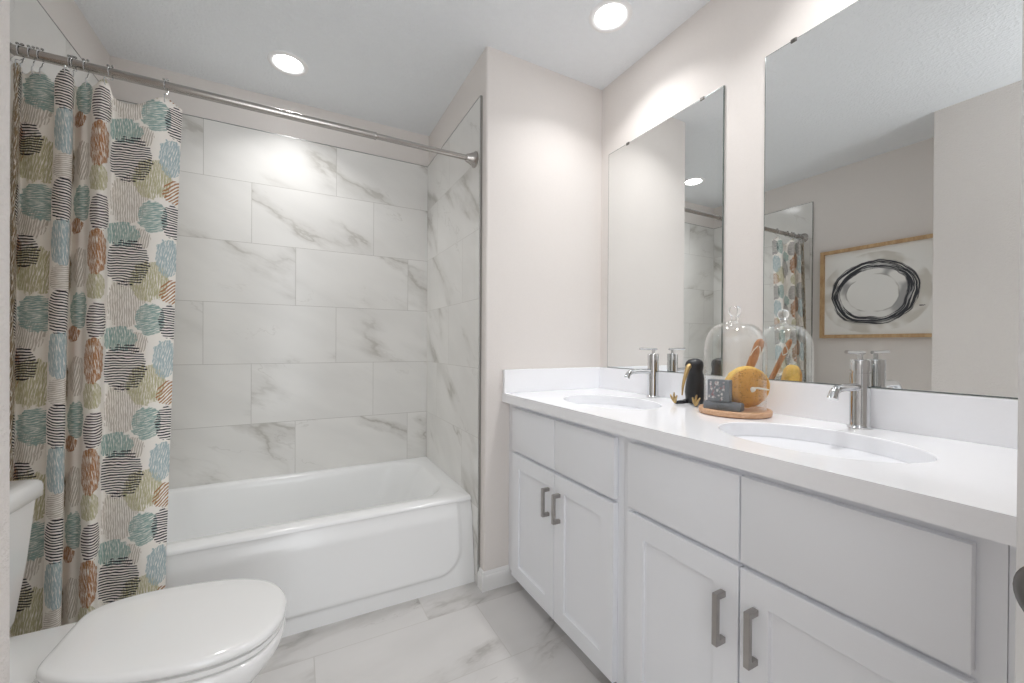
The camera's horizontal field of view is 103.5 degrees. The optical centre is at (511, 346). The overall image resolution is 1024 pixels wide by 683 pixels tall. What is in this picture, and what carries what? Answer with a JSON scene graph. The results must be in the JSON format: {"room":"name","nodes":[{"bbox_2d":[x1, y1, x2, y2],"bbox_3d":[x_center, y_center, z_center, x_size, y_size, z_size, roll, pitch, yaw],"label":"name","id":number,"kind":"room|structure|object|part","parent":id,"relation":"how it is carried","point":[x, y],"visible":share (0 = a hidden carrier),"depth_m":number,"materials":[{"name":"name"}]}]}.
{"room":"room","nodes":[
{"label":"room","id":0,"kind":"room"},
{"bbox_2d":[0,0,9,682],"bbox_3d":[-0.485,-0.116,-0.426,0.487,2.440,2.104,0,0,-28],"label":"wall","id":1,"kind":"structure","parent":0,"point":[4,4],"depth_m":0.60,"materials":[{"name":"beige paint"}]},
{"bbox_2d":[10,0,109,87],"bbox_3d":[-1.520,-0.129,1.116,0.108,2.440,1.691,0,0,-28],"label":"wall","id":2,"kind":"structure","parent":0,"point":[30,24],"depth_m":1.45,"materials":[{"name":"paint"}]},
{"bbox_2d":[37,0,97,79],"bbox_3d":[-1.669,-0.032,1.504,0.010,2.240,0.851,0,0,-28],"label":"trim","id":3,"kind":"structure","parent":2,"relation":"attached to","point":[37,0],"depth_m":1.47,"materials":[{"name":"metal"}]},
{"bbox_2d":[10,42,477,167],"bbox_3d":[-0.830,-0.876,1.536,1.500,0.074,0.074,0,0,-28],"label":"shower curtain rod","id":4,"kind":"object","parent":2,"relation":"attached to","point":[471,158],"visible":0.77,"depth_m":1.42,"materials":[{"name":"silver metal"}]},
{"bbox_2d":[15,42,22,68],"bbox_3d":[-1.459,-0.858,1.198,0.017,0.087,0.042,0,0,-7],"label":"curtain hook","id":5,"kind":"object","parent":4,"relation":"hanging from","point":[15,42],"visible":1,"depth_m":1.19,"materials":[{"name":"silver metal"}]},
{"bbox_2d":[16,42,25,72],"bbox_3d":[-1.458,-0.858,1.202,0.017,0.087,0.036,0,0,-5],"label":"curtain hook","id":6,"kind":"object","parent":4,"relation":"hanging from","point":[18,43],"visible":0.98,"depth_m":1.20,"materials":[{"name":"silver metal"}]},
{"bbox_2d":[27,45,35,75],"bbox_3d":[-1.439,-0.858,1.212,0.017,0.087,0.036,0,0,-5],"label":"curtain hook","id":7,"kind":"object","parent":4,"relation":"hanging from","point":[28,46],"visible":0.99,"depth_m":1.21,"materials":[{"name":"silver metal"}]},
{"bbox_2d":[36,47,44,76],"bbox_3d":[-1.422,-0.858,1.221,0.017,0.087,0.036,0,0,-5],"label":"curtain hook","id":8,"kind":"object","parent":4,"relation":"hanging from","point":[37,48],"visible":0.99,"depth_m":1.22,"materials":[{"name":"silver metal"}]},
{"bbox_2d":[63,55,77,73],"bbox_3d":[-1.350,-0.858,1.236,0.018,0.087,0.080,0,0,-28],"label":"curtain hook","id":9,"kind":"object","parent":4,"relation":"hanging from","point":[75,57],"visible":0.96,"depth_m":1.24,"materials":[{"name":"silver metal"}]},
{"bbox_2d":[67,54,74,86],"bbox_3d":[-1.366,-0.858,1.254,0.018,0.087,0.043,0,0,-28],"label":"curtain hook","id":10,"kind":"object","parent":4,"relation":"hanging from","point":[68,56],"visible":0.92,"depth_m":1.24,"materials":[{"name":"silver metal"}]},
{"bbox_2d":[82,58,89,86],"bbox_3d":[-1.334,-0.858,1.268,0.017,0.087,0.036,0,0,-5],"label":"curtain hook","id":11,"kind":"object","parent":4,"relation":"hanging from","point":[83,59],"visible":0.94,"depth_m":1.26,"materials":[{"name":"silver metal"}]},
{"bbox_2d":[10,62,181,636],"bbox_3d":[-1.293,0.102,1.254,0.398,1.870,0.122,0,0,-25],"label":"shower curtain","id":12,"kind":"object","parent":4,"relation":"hanging from","point":[94,175],"visible":0.76,"depth_m":1.25,"materials":[{"name":"fabric"}]},
{"bbox_2d":[103,64,113,84],"bbox_3d":[-1.278,-0.857,1.280,0.018,0.087,0.069,0,0,-28],"label":"curtain hook","id":13,"kind":"object","parent":4,"relation":"hanging from","point":[107,65],"visible":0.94,"depth_m":1.28,"materials":[{"name":"silver metal"}]},
{"bbox_2d":[162,78,168,101],"bbox_3d":[-1.161,-0.857,1.358,0.017,0.087,0.038,0,0,-5],"label":"curtain hook","id":14,"kind":"object","parent":4,"relation":"hanging from","point":[162,78],"visible":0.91,"depth_m":1.35,"materials":[{"name":"silver metal"}]},
{"bbox_2d":[110,56,428,488],"bbox_3d":[-1.227,-0.133,2.281,1.718,2.440,0.108,0,0,-28],"label":"wall","id":15,"kind":"structure","parent":0,"point":[300,319],"depth_m":2.23,"materials":[{"name":"tile"}]},
{"bbox_2d":[117,99,426,166],"bbox_3d":[-1.197,-1.151,2.231,1.502,0.003,0.010,0,0,-28],"label":"trim","id":16,"kind":"structure","parent":15,"relation":"attached to","point":[117,99],"depth_m":2.21,"materials":[{"name":"metal"}]},
{"bbox_2d":[74,0,709,135],"bbox_3d":[-0.050,-1.389,0.781,2.380,0.100,3.845,0,0,-28],"label":"ceiling","id":17,"kind":"structure","parent":0,"point":[400,64],"depth_m":1.78,"materials":[{"name":"paint"}]},
{"bbox_2d":[267,50,308,75],"bbox_3d":[-1.064,-1.346,1.925,0.174,0.006,0.174,0,0,-28],"label":"recessed light","id":18,"kind":"object","parent":17,"relation":"in","point":[288,63],"visible":1,"depth_m":1.92,"materials":[{"name":"white plastic"}]},
{"bbox_2d":[589,0,632,32],"bbox_3d":[0.402,-1.336,1.635,0.174,0.006,0.174,0,0,-28],"label":"recessed light","id":19,"kind":"object","parent":17,"relation":"in","point":[607,16],"visible":1,"depth_m":1.63,"materials":[{"name":"white plastic"}]},
{"bbox_2d":[251,582,615,682],"bbox_3d":[-0.065,1.151,0.792,2.380,0.100,3.845,0,0,-28],"label":"floor","id":20,"kind":"structure","parent":0,"point":[463,633],"depth_m":1.47,"materials":[{"name":"tile"}]},
{"bbox_2d":[10,479,286,682],"bbox_3d":[-0.939,0.717,0.922,0.744,0.756,0.496,0,0,-28],"label":"toilet","id":21,"kind":"object","parent":20,"relation":"on","point":[219,631],"visible":0.99,"depth_m":0.94,"materials":[{"name":"ceramic"}]},
{"bbox_3d":[-1.186,0.540,0.789,0.182,0.308,0.476,0,0,-28],"label":"tank","id":22,"kind":"part","parent":21,"relation":"part of","materials":[{"name":"ceramic"}]},
{"bbox_3d":[-1.181,0.362,0.791,0.192,0.048,0.496,0,0,-28],"label":"tank lid","id":23,"kind":"part","parent":21,"relation":"part of","materials":[{"name":"ceramic"}]},
{"bbox_3d":[-0.807,0.678,0.989,0.448,0.046,0.357,0,0,-28],"label":"lid","id":24,"kind":"part","parent":21,"relation":"part of","materials":[{"name":"ceramic"}]},
{"bbox_3d":[-0.807,0.702,0.989,0.440,0.040,0.348,0,0,-28],"label":"seat","id":25,"kind":"part","parent":21,"relation":"part of","materials":[{"name":"ceramic"}]},
{"bbox_3d":[-0.847,0.899,0.969,0.531,0.394,0.351,0,0,-28],"label":"bowl","id":26,"kind":"part","parent":21,"relation":"part of","materials":[{"name":"ceramic"}]},
{"bbox_2d":[165,456,474,637],"bbox_3d":[-1.019,0.898,1.880,1.498,0.385,0.808,0,0,-28],"label":"bathtub","id":27,"kind":"object","parent":20,"relation":"on","point":[341,543],"visible":0.61,"depth_m":1.75,"materials":[{"name":"ceramic"}]},
{"bbox_2d":[509,404,640,682],"bbox_3d":[0.378,0.678,1.654,0.589,0.844,0.744,0,0,-28],"label":"vanity cabinet","id":28,"kind":"object","parent":20,"relation":"on","point":[567,478],"visible":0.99,"depth_m":1.42,"materials":[{"name":"paint"}]},
{"bbox_3d":[0.088,0.748,1.660,0.019,0.547,0.333,0,0,-28],"label":"door","id":29,"kind":"part","parent":28,"relation":"part of","materials":[{"name":"paint"}]},
{"bbox_3d":[0.090,0.368,1.659,0.019,0.186,0.333,0,0,-28],"label":"drawer","id":30,"kind":"part","parent":28,"relation":"part of","materials":[{"name":"paint"}]},
{"bbox_3d":[0.129,0.590,1.531,0.032,0.107,0.013,0,0,-28],"label":"handle","id":31,"kind":"part","parent":28,"relation":"part of","materials":[{"name":"silver metal"}]},
{"bbox_3d":[0.162,0.591,1.467,0.032,0.107,0.013,0,0,-28],"label":"handle","id":32,"kind":"part","parent":28,"relation":"part of","materials":[{"name":"silver metal"}]},
{"bbox_3d":[0.242,0.750,1.370,0.019,0.547,0.317,0,0,-28],"label":"door","id":33,"kind":"part","parent":28,"relation":"part of","materials":[{"name":"paint"}]},
{"bbox_3d":[0.245,0.370,1.368,0.019,0.186,0.317,0,0,-28],"label":"drawer","id":34,"kind":"part","parent":28,"relation":"part of","materials":[{"name":"paint"}]},
{"bbox_2d":[502,367,1017,546],"bbox_3d":[0.576,0.185,1.299,0.576,0.147,1.550,0,0,-28],"label":"countertop","id":35,"kind":"structure","parent":28,"relation":"on","point":[959,452],"depth_m":0.96,"materials":[{"name":"stone"}]},
{"bbox_2d":[624,348,659,397],"bbox_3d":[0.546,0.111,1.690,0.188,0.212,0.056,0,0,-28],"label":"faucet","id":36,"kind":"object","parent":35,"relation":"on","point":[652,371],"visible":1,"depth_m":1.70,"materials":[{"name":"silver metal"}]},
{"bbox_3d":[0.527,0.114,1.680,0.145,0.042,0.024,0,0,-28],"label":"spout","id":37,"kind":"part","parent":36,"relation":"part of","materials":[{"name":"silver metal"}]},
{"bbox_3d":[0.580,0.011,1.706,0.098,0.011,0.010,0,0,-28],"label":"lever","id":38,"kind":"part","parent":36,"relation":"part of","materials":[{"name":"silver metal"}]},
{"bbox_2d":[670,358,706,406],"bbox_3d":[0.679,0.132,1.500,0.124,0.173,0.121,0,0,-11],"label":"bird figurine","id":39,"kind":"object","parent":35,"relation":"on","point":[695,386],"visible":1,"depth_m":1.50,"materials":[{"name":"black ceramic"}]},
{"bbox_3d":[0.649,0.207,1.536,0.052,0.021,0.020,0,0,-1],"label":"leg","id":40,"kind":"part","parent":39,"relation":"part of","materials":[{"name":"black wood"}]},
{"bbox_2d":[698,404,772,418],"bbox_3d":[0.728,0.209,1.317,0.212,0.019,0.212,0,0,-28],"label":"wooden tray","id":41,"kind":"object","parent":35,"relation":"on","point":[755,412],"visible":0.7,"depth_m":1.24,"materials":[{"name":"brown wood"}]},
{"bbox_2d":[703,400,743,411],"bbox_3d":[0.677,0.189,1.286,0.110,0.027,0.044,1,0,45],"label":"soap bar","id":42,"kind":"object","parent":41,"relation":"on","point":[716,405],"visible":0.91,"depth_m":1.27,"materials":[{"name":"grey"}]},
{"bbox_2d":[708,379,731,401],"bbox_3d":[0.667,0.140,1.291,0.064,0.068,0.031,1,0,45],"label":"soap box","id":43,"kind":"object","parent":42,"relation":"on","point":[720,390],"visible":1,"depth_m":1.28,"materials":[{"name":"grey paper"}]},
{"bbox_2d":[704,306,766,411],"bbox_3d":[0.729,0.034,1.317,0.183,0.336,0.183,0,0,-28],"label":"glass cloche","id":44,"kind":"object","parent":41,"relation":"on","point":[734,311],"visible":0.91,"depth_m":1.30,"materials":[{"name":"clear glass"}]},
{"bbox_3d":[0.730,-0.110,1.316,0.037,0.048,0.037,0,0,-28],"label":"knob","id":45,"kind":"part","parent":44,"relation":"part of","materials":[{"name":"clear glass"}]},
{"bbox_2d":[725,366,769,407],"bbox_3d":[0.754,0.130,1.291,0.135,0.135,0.069,0,0,5],"label":"sponge","id":46,"kind":"object","parent":44,"relation":"in","point":[750,385],"visible":0.93,"depth_m":1.27,"materials":[{"name":"yellow"}]},
{"bbox_2d":[746,339,764,366],"bbox_3d":[0.782,0.088,1.340,0.033,0.228,0.111,0,0,-28],"label":"bath brush","id":47,"kind":"object","parent":44,"relation":"in","point":[758,346],"visible":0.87,"depth_m":1.31,"materials":[{"name":"brown wood"}]},
{"bbox_2d":[827,350,873,429],"bbox_3d":[0.892,0.116,1.069,0.188,0.212,0.056,0,0,-28],"label":"faucet","id":48,"kind":"object","parent":35,"relation":"on","point":[859,385],"visible":1,"depth_m":1.08,"materials":[{"name":"silver metal"}]},
{"bbox_3d":[0.874,0.118,1.058,0.145,0.042,0.024,0,0,-28],"label":"spout","id":49,"kind":"part","parent":48,"relation":"part of","materials":[{"name":"silver metal"}]},
{"bbox_3d":[0.926,0.016,1.085,0.098,0.011,0.010,0,0,-28],"label":"lever","id":50,"kind":"part","parent":48,"relation":"part of","materials":[{"name":"silver metal"}]},
{"bbox_3d":[0.951,0.028,1.099,0.012,0.018,0.012,0,0,-28],"label":"lever stem","id":51,"kind":"part","parent":48,"relation":"part of","materials":[{"name":"silver metal"}]},
{"bbox_2d":[623,436,1015,682],"bbox_3d":[0.734,0.683,0.985,0.589,0.844,0.770,0,0,-28],"label":"vanity cabinet","id":52,"kind":"object","parent":20,"relation":"on","point":[732,575],"visible":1,"depth_m":0.79,"materials":[{"name":"paint"}]},
{"bbox_3d":[0.423,0.752,1.031,0.019,0.547,0.333,0,0,-28],"label":"door","id":53,"kind":"part","parent":52,"relation":"part of","materials":[{"name":"paint"}]},
{"bbox_3d":[0.425,0.373,1.029,0.019,0.186,0.333,0,0,-28],"label":"drawer","id":54,"kind":"part","parent":52,"relation":"part of","materials":[{"name":"paint"}]},
{"bbox_3d":[0.463,0.606,0.901,0.032,0.116,0.013,0,0,-28],"label":"handle","id":55,"kind":"part","parent":52,"relation":"part of","materials":[{"name":"silver metal"}]},
{"bbox_3d":[0.497,0.606,0.838,0.032,0.116,0.013,0,0,-28],"label":"handle","id":56,"kind":"part","parent":52,"relation":"part of","materials":[{"name":"silver metal"}]},
{"bbox_3d":[0.582,0.755,0.731,0.019,0.547,0.339,0,0,-28],"label":"door","id":57,"kind":"part","parent":52,"relation":"part of","materials":[{"name":"paint"}]},
{"bbox_3d":[0.585,0.375,0.729,0.019,0.186,0.339,0,0,-28],"label":"drawer","id":58,"kind":"part","parent":52,"relation":"part of","materials":[{"name":"paint"}]},
{"bbox_2d":[426,46,601,583],"bbox_3d":[-0.017,-0.126,2.423,0.772,2.440,0.994,0,0,-28],"label":"wall partition","id":59,"kind":"structure","parent":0,"point":[542,128],"depth_m":1.96,"materials":[{"name":"paint"}]},
{"bbox_3d":[-0.340,-0.026,2.218,0.010,2.237,0.837,0,0,-28],"label":"tile panel","id":60,"kind":"part","parent":59,"relation":"part of","materials":[{"name":"white tile"}]},
{"bbox_2d":[428,95,482,572],"bbox_3d":[-0.340,-0.027,2.215,0.012,2.240,0.843,0,0,-28],"label":"trim","id":61,"kind":"structure","parent":59,"relation":"attached to","point":[480,96],"depth_m":1.84,"materials":[{"name":"metal"}]},
{"bbox_2d":[477,567,484,591],"bbox_3d":[-0.136,1.053,1.823,0.013,0.085,0.055,0,0,-28],"label":"baseboard","id":62,"kind":"structure","parent":59,"relation":"attached to","point":[479,578],"depth_m":1.82,"materials":[{"name":"paint"}]},
{"bbox_2d":[481,565,517,592],"bbox_3d":[-0.035,1.054,1.852,0.216,0.085,0.013,0,0,-28],"label":"baseboard","id":63,"kind":"structure","parent":59,"relation":"attached to","point":[498,577],"depth_m":1.83,"materials":[{"name":"paint"}]},
{"bbox_2d":[600,0,1012,398],"bbox_3d":[1.170,-0.112,0.905,0.100,2.440,2.901,0,0,-28],"label":"wall","id":64,"kind":"structure","parent":0,"point":[727,43],"depth_m":1.48,"materials":[{"name":"paint"}]},
{"bbox_2d":[607,85,724,375],"bbox_3d":[0.642,-0.435,1.782,0.009,1.088,0.628,0,0,-28],"label":"wall mirror","id":65,"kind":"object","parent":64,"relation":"attached to","point":[666,194],"visible":1,"depth_m":1.71,"materials":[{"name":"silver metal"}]},
{"bbox_2d":[763,0,1022,398],"bbox_3d":[1.007,-0.435,1.096,0.009,1.098,0.626,0,0,-28],"label":"wall mirror","id":66,"kind":"object","parent":64,"relation":"attached to","point":[892,153],"visible":0.98,"depth_m":1.06,"materials":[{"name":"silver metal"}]},
{"bbox_2d":[599,367,1017,448],"bbox_3d":[0.822,0.166,1.429,0.019,0.107,1.550,0,0,-28],"label":"backsplash","id":67,"kind":"structure","parent":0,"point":[975,419],"depth_m":1.05,"materials":[{"name":"stone"}]},
{"bbox_3d":[1.031,-0.108,-0.189,1.173,2.440,0.100,0,0,-28],"label":"wall","id":68,"kind":"structure","parent":0,"visible":0},
{"bbox_2d":[1013,0,1023,682],"bbox_3d":[0.434,0.082,-0.021,0.092,2.028,0.760,0,0,1],"label":"door","id":69,"kind":"structure","parent":68,"relation":"in","point":[1018,579],"depth_m":0.36,"materials":[{"name":"paint"}]},
{"bbox_3d":[0.420,0.188,0.294,0.057,0.066,0.066,0,0,1],"label":"knob","id":70,"kind":"part","parent":69,"relation":"part of","materials":[{"name":"grey metal"}]}
]}

